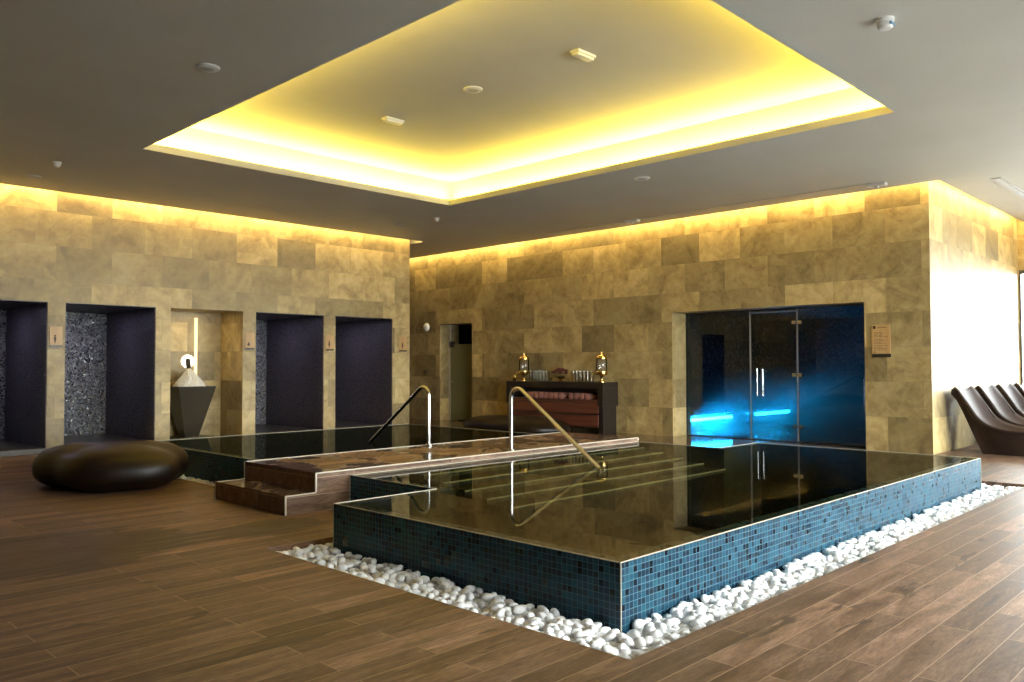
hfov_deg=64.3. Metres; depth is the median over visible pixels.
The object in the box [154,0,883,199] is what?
ceiling
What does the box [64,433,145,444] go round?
floor
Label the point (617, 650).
pebble
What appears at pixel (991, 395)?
lounger
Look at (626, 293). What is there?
wall
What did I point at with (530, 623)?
pebble
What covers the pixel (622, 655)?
pebble
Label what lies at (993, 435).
lounger
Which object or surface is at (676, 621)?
pebble
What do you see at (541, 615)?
pebble
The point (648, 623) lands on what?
pebble
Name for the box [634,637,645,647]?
pebble
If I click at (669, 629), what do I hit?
pebble
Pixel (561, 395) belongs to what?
rolled towel
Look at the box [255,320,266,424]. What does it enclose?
wall
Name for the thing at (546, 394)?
rolled towel
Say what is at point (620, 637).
pebble
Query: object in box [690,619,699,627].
pebble
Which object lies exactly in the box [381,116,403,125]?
emergency light
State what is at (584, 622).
pebble
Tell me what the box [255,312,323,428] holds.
lining
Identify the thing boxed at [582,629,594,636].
pebble
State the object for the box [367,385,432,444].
handrail
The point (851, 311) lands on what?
ceiling
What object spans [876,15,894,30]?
detector
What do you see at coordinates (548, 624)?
pebble
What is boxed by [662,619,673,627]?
pebble
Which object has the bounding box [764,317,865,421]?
wall
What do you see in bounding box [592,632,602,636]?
pebble
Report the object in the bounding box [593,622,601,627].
pebble
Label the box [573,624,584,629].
pebble
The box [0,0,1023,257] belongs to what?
ceiling
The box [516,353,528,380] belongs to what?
dispenser
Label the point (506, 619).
pebble
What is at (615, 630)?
pebble
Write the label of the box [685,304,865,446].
door
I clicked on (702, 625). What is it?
pebble
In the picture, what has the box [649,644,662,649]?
pebble
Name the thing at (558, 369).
flower bowl
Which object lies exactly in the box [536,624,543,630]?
pebble
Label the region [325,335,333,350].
wall sign
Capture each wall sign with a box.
[49,326,62,346]
[245,332,254,349]
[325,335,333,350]
[399,337,406,351]
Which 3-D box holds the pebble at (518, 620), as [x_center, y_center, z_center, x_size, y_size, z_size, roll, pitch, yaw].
[0.041,1.698,4.936,0.068,0.041,0.082,0,-2,11]
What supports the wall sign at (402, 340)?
attached to the wall at (57, 248)
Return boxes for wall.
[0,183,409,448]
[0,309,106,438]
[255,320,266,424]
[409,180,946,454]
[459,324,471,343]
[690,315,764,407]
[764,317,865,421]
[942,181,1019,450]
[1017,219,1023,384]
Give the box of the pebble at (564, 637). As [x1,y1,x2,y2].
[561,635,569,640]
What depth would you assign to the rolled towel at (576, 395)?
18.25 m
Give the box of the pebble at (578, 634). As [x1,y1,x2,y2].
[574,631,587,637]
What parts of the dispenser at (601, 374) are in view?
domed lid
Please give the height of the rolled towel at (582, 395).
0.138 m
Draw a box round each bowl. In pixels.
[551,367,568,381]
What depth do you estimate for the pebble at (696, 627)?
4.77 m
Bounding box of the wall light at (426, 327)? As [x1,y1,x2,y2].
[423,323,429,331]
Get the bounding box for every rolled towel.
[534,392,539,397]
[544,392,549,397]
[549,392,556,397]
[554,392,565,398]
[559,392,570,398]
[569,393,574,398]
[574,393,580,398]
[579,393,586,399]
[585,393,596,399]
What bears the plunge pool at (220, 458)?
on the floor
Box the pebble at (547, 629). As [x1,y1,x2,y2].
[544,627,553,633]
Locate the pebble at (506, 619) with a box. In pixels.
[504,617,513,623]
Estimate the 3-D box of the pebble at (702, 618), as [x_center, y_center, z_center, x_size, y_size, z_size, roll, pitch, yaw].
[1.149,1.694,4.927,0.091,0.074,0.078,1,-2,-26]
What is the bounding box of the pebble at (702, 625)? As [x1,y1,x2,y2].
[694,622,705,627]
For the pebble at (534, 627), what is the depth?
4.79 m
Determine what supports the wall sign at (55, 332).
attached to the wall at (57, 248)
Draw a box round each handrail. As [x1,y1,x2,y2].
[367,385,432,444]
[507,387,603,472]
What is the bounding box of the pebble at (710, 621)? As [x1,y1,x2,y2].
[707,619,715,625]
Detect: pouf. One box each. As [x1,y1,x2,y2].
[32,440,188,492]
[463,415,569,433]
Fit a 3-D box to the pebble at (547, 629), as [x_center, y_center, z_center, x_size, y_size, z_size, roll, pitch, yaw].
[0.214,1.689,4.733,0.058,0.059,0.084,-1,-2,14]
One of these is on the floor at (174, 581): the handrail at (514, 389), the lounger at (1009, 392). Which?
the lounger at (1009, 392)
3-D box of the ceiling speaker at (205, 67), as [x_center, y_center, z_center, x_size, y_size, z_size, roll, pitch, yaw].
[-3.060,-2.744,8.204,0.230,0.028,0.230,-2,-2,44]
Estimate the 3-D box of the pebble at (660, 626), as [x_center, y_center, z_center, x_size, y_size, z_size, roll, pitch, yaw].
[0.879,1.696,4.831,0.056,0.056,0.081,1,-2,-43]
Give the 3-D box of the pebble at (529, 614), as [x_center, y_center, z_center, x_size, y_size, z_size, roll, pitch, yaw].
[0.118,1.698,5.037,0.044,0.048,0.069,-2,-2,41]
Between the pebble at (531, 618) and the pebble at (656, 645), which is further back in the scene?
the pebble at (531, 618)
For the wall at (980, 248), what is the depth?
15.49 m
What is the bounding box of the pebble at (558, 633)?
[553,630,563,637]
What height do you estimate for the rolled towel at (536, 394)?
0.138 m
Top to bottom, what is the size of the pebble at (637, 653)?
0.044 m
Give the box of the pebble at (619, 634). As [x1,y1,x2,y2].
[616,632,625,640]
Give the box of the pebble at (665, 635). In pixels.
[662,633,670,639]
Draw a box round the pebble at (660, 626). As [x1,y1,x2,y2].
[655,622,665,631]
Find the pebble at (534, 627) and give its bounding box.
[530,625,538,629]
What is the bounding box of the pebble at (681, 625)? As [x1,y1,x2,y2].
[679,624,688,628]
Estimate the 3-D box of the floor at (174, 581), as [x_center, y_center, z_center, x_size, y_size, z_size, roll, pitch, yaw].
[-0.875,1.943,11.586,22.500,0.212,26.050,-2,-2,44]
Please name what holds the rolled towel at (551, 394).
on the console
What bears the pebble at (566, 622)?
on the pebble
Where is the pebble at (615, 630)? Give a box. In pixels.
[609,628,619,633]
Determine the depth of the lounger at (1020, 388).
16.70 m
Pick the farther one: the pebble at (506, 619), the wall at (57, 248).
the wall at (57, 248)
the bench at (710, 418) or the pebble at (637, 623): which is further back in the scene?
the bench at (710, 418)
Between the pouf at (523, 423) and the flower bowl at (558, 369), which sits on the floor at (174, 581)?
the pouf at (523, 423)
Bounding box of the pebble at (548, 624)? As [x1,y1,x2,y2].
[543,623,557,628]
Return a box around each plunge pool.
[158,424,535,483]
[333,441,981,633]
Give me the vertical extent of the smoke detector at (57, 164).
0.080 m
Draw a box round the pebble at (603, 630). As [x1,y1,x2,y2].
[598,626,610,634]
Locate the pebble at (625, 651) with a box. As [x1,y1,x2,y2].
[620,648,631,654]
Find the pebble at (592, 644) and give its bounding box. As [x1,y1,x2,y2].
[588,641,596,648]
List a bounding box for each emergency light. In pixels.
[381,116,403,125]
[570,48,595,61]
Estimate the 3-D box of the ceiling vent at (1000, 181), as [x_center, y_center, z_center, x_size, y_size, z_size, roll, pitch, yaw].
[9.045,-2.595,14.439,0.150,0.014,3.500,-2,-2,44]
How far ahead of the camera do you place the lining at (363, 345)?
20.10 m
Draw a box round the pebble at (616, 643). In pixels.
[610,641,621,647]
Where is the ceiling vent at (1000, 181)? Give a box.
[990,177,1023,198]
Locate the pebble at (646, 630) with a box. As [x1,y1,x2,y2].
[642,625,655,635]
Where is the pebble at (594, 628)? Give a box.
[588,624,597,632]
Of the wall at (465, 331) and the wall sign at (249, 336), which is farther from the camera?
the wall at (465, 331)
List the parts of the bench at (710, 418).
seat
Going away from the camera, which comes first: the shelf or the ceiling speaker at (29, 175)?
the ceiling speaker at (29, 175)
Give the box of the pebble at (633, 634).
[628,631,640,639]
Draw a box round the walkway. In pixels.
[215,432,638,515]
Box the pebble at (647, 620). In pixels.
[644,618,651,623]
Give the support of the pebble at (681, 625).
on the pebble bed
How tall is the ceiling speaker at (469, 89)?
0.028 m
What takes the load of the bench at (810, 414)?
on the floor at (174, 581)
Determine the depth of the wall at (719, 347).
20.22 m
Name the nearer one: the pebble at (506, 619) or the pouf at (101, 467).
the pebble at (506, 619)
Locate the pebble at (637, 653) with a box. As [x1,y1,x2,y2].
[634,650,644,656]
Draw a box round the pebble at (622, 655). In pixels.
[620,654,631,659]
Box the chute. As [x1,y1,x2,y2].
[181,355,193,367]
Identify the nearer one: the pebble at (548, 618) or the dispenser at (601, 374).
the pebble at (548, 618)
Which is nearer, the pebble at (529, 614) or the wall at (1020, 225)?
the pebble at (529, 614)
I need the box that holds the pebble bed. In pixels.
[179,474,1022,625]
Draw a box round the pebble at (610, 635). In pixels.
[603,632,615,640]
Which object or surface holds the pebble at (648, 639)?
on the pebble
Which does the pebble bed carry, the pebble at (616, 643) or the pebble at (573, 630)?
the pebble at (616, 643)
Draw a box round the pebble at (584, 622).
[580,618,592,625]
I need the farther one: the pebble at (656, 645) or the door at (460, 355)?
the door at (460, 355)
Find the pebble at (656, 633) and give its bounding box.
[649,629,661,637]
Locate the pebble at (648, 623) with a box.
[645,622,655,628]
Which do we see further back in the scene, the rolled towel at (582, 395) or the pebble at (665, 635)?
the rolled towel at (582, 395)
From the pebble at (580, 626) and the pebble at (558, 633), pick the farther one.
the pebble at (580, 626)
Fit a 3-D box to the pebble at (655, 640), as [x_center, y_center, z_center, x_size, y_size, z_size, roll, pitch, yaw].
[0.812,1.697,4.580,0.090,0.055,0.061,0,-2,12]
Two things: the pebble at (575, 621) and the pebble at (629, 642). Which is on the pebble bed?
the pebble at (575, 621)
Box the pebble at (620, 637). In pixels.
[618,636,631,641]
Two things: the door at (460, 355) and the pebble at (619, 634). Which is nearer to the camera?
the pebble at (619, 634)
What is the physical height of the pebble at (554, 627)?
0.060 m
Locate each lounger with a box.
[951,386,1023,456]
[975,384,1023,425]
[995,383,1023,416]
[1014,383,1023,396]
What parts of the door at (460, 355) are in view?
frame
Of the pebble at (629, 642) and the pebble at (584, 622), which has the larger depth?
the pebble at (584, 622)
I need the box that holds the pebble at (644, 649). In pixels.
[638,647,648,651]
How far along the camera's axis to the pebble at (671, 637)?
4.59 m
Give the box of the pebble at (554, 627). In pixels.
[551,625,559,630]
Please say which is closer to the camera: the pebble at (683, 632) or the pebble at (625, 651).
the pebble at (625, 651)
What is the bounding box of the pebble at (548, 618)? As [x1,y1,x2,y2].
[545,615,554,622]
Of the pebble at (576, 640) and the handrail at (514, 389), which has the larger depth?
the handrail at (514, 389)
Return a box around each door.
[449,325,471,419]
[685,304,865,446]
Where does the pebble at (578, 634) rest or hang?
on the pebble
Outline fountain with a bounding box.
[170,369,215,439]
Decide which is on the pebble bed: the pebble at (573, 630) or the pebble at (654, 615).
the pebble at (654, 615)
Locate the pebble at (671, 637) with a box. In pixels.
[668,634,678,641]
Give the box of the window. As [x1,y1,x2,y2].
[1019,270,1023,384]
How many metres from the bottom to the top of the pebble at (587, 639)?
0.047 m
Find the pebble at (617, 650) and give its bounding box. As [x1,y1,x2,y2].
[612,647,619,653]
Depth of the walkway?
9.22 m
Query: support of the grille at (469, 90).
attached to the ceiling speaker at (469, 89)
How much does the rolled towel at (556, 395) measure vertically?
0.138 m
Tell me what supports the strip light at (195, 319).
attached to the wall at (57, 248)
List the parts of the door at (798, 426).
handle, handle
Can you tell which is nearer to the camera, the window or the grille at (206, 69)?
the grille at (206, 69)
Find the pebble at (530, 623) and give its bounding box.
[526,621,536,625]
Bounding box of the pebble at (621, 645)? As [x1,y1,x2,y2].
[618,643,626,649]
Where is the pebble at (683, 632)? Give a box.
[677,630,689,635]
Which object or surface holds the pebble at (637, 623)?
on the pebble bed
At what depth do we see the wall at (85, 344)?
16.77 m
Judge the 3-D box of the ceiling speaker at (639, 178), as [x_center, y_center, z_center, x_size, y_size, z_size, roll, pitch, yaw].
[2.090,-2.610,13.117,0.260,0.028,0.260,-2,-2,44]
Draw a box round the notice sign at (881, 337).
[872,324,890,356]
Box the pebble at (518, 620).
[513,617,523,624]
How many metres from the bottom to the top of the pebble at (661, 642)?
0.047 m
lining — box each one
[0,299,47,447]
[64,303,155,440]
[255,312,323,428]
[335,316,391,424]
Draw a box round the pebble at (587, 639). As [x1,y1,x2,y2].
[582,636,591,643]
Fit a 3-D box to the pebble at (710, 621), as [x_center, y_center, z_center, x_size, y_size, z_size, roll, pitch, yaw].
[1.198,1.707,4.900,0.061,0.062,0.088,1,-2,-32]
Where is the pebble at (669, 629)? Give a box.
[666,627,676,632]
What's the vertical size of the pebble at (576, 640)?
0.064 m
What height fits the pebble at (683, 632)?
0.059 m
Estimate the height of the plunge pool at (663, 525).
1.184 m
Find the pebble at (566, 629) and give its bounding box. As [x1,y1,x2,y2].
[560,626,572,636]
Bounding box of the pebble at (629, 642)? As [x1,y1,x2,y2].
[621,638,634,646]
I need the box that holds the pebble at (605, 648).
[601,645,616,654]
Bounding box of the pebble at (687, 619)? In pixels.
[682,616,695,625]
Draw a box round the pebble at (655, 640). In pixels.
[649,638,661,645]
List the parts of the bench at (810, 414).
seat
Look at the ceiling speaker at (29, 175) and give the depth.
12.83 m
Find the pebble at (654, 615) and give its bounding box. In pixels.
[651,613,661,619]
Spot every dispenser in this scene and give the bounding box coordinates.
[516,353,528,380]
[592,351,607,381]
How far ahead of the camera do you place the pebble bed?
6.07 m
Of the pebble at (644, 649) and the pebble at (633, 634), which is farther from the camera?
the pebble at (633, 634)
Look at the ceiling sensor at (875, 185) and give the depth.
13.51 m
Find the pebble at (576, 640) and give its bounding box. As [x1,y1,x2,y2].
[571,638,584,643]
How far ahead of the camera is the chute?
16.68 m
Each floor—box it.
[0,418,1023,681]
[0,439,45,456]
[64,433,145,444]
[255,424,321,433]
[335,420,383,428]
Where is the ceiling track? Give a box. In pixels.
[549,183,870,232]
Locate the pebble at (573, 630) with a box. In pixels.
[571,628,581,635]
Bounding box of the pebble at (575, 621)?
[571,619,580,623]
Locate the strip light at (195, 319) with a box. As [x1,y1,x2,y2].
[194,318,197,373]
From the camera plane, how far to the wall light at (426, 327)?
22.64 m
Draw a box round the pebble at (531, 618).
[528,617,540,621]
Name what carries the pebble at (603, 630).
on the pebble bed
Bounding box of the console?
[506,381,617,433]
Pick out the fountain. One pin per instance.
(190, 398)
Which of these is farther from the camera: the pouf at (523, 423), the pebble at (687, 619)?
the pouf at (523, 423)
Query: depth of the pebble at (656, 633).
4.66 m
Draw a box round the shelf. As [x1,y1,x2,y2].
[513,397,596,401]
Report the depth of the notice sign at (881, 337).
14.12 m
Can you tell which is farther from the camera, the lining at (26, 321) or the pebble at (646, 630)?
the lining at (26, 321)
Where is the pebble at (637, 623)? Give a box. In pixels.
[632,619,645,629]
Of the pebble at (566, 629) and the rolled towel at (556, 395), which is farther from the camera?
the rolled towel at (556, 395)
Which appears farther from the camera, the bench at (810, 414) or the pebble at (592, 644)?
the bench at (810, 414)
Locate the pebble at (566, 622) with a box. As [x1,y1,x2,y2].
[563,619,573,627]
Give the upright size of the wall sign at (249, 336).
0.352 m
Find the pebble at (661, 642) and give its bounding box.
[657,640,664,644]
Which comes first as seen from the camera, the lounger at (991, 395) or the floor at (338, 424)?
the lounger at (991, 395)
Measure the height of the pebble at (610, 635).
0.046 m
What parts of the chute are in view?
spout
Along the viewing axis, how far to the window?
17.78 m
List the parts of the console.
panel, pull, pull, drawer, drawer, panel, panel, leg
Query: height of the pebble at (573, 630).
0.056 m
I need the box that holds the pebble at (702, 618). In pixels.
[695,614,708,625]
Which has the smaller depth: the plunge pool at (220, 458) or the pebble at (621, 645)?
the pebble at (621, 645)
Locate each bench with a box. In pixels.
[691,402,793,432]
[796,404,865,427]
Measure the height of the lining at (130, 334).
2.520 m
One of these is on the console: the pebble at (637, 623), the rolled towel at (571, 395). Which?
the rolled towel at (571, 395)
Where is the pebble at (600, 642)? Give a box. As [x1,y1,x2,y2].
[593,638,604,649]
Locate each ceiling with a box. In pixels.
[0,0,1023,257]
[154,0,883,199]
[691,306,863,320]
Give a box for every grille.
[202,67,213,71]
[468,89,477,92]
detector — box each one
[52,161,61,167]
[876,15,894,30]
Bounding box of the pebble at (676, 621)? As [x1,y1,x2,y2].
[670,617,679,626]
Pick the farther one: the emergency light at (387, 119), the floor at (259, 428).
the floor at (259, 428)
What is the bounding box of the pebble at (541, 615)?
[537,612,545,620]
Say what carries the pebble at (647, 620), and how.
on the pebble
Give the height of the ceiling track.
0.012 m
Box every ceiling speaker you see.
[27,174,40,178]
[196,63,219,72]
[463,86,482,93]
[634,176,649,180]
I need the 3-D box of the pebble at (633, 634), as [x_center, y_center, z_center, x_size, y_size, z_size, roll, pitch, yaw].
[0.705,1.693,4.688,0.050,0.053,0.079,1,-2,-41]
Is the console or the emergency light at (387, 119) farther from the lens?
the console
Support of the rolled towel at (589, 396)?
on the console
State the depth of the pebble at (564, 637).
4.58 m
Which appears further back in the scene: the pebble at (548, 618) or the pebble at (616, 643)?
the pebble at (548, 618)
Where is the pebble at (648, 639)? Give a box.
[643,636,652,646]
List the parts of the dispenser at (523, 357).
domed lid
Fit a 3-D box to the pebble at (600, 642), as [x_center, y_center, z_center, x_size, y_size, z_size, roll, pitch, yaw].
[0.486,1.689,4.550,0.089,0.062,0.060,2,-2,-45]
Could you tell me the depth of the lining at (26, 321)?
14.79 m
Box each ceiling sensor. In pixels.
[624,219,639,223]
[865,181,886,188]
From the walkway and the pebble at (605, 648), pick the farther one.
the walkway
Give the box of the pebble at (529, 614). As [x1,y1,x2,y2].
[526,612,534,618]
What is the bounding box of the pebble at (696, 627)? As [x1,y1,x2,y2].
[693,625,701,631]

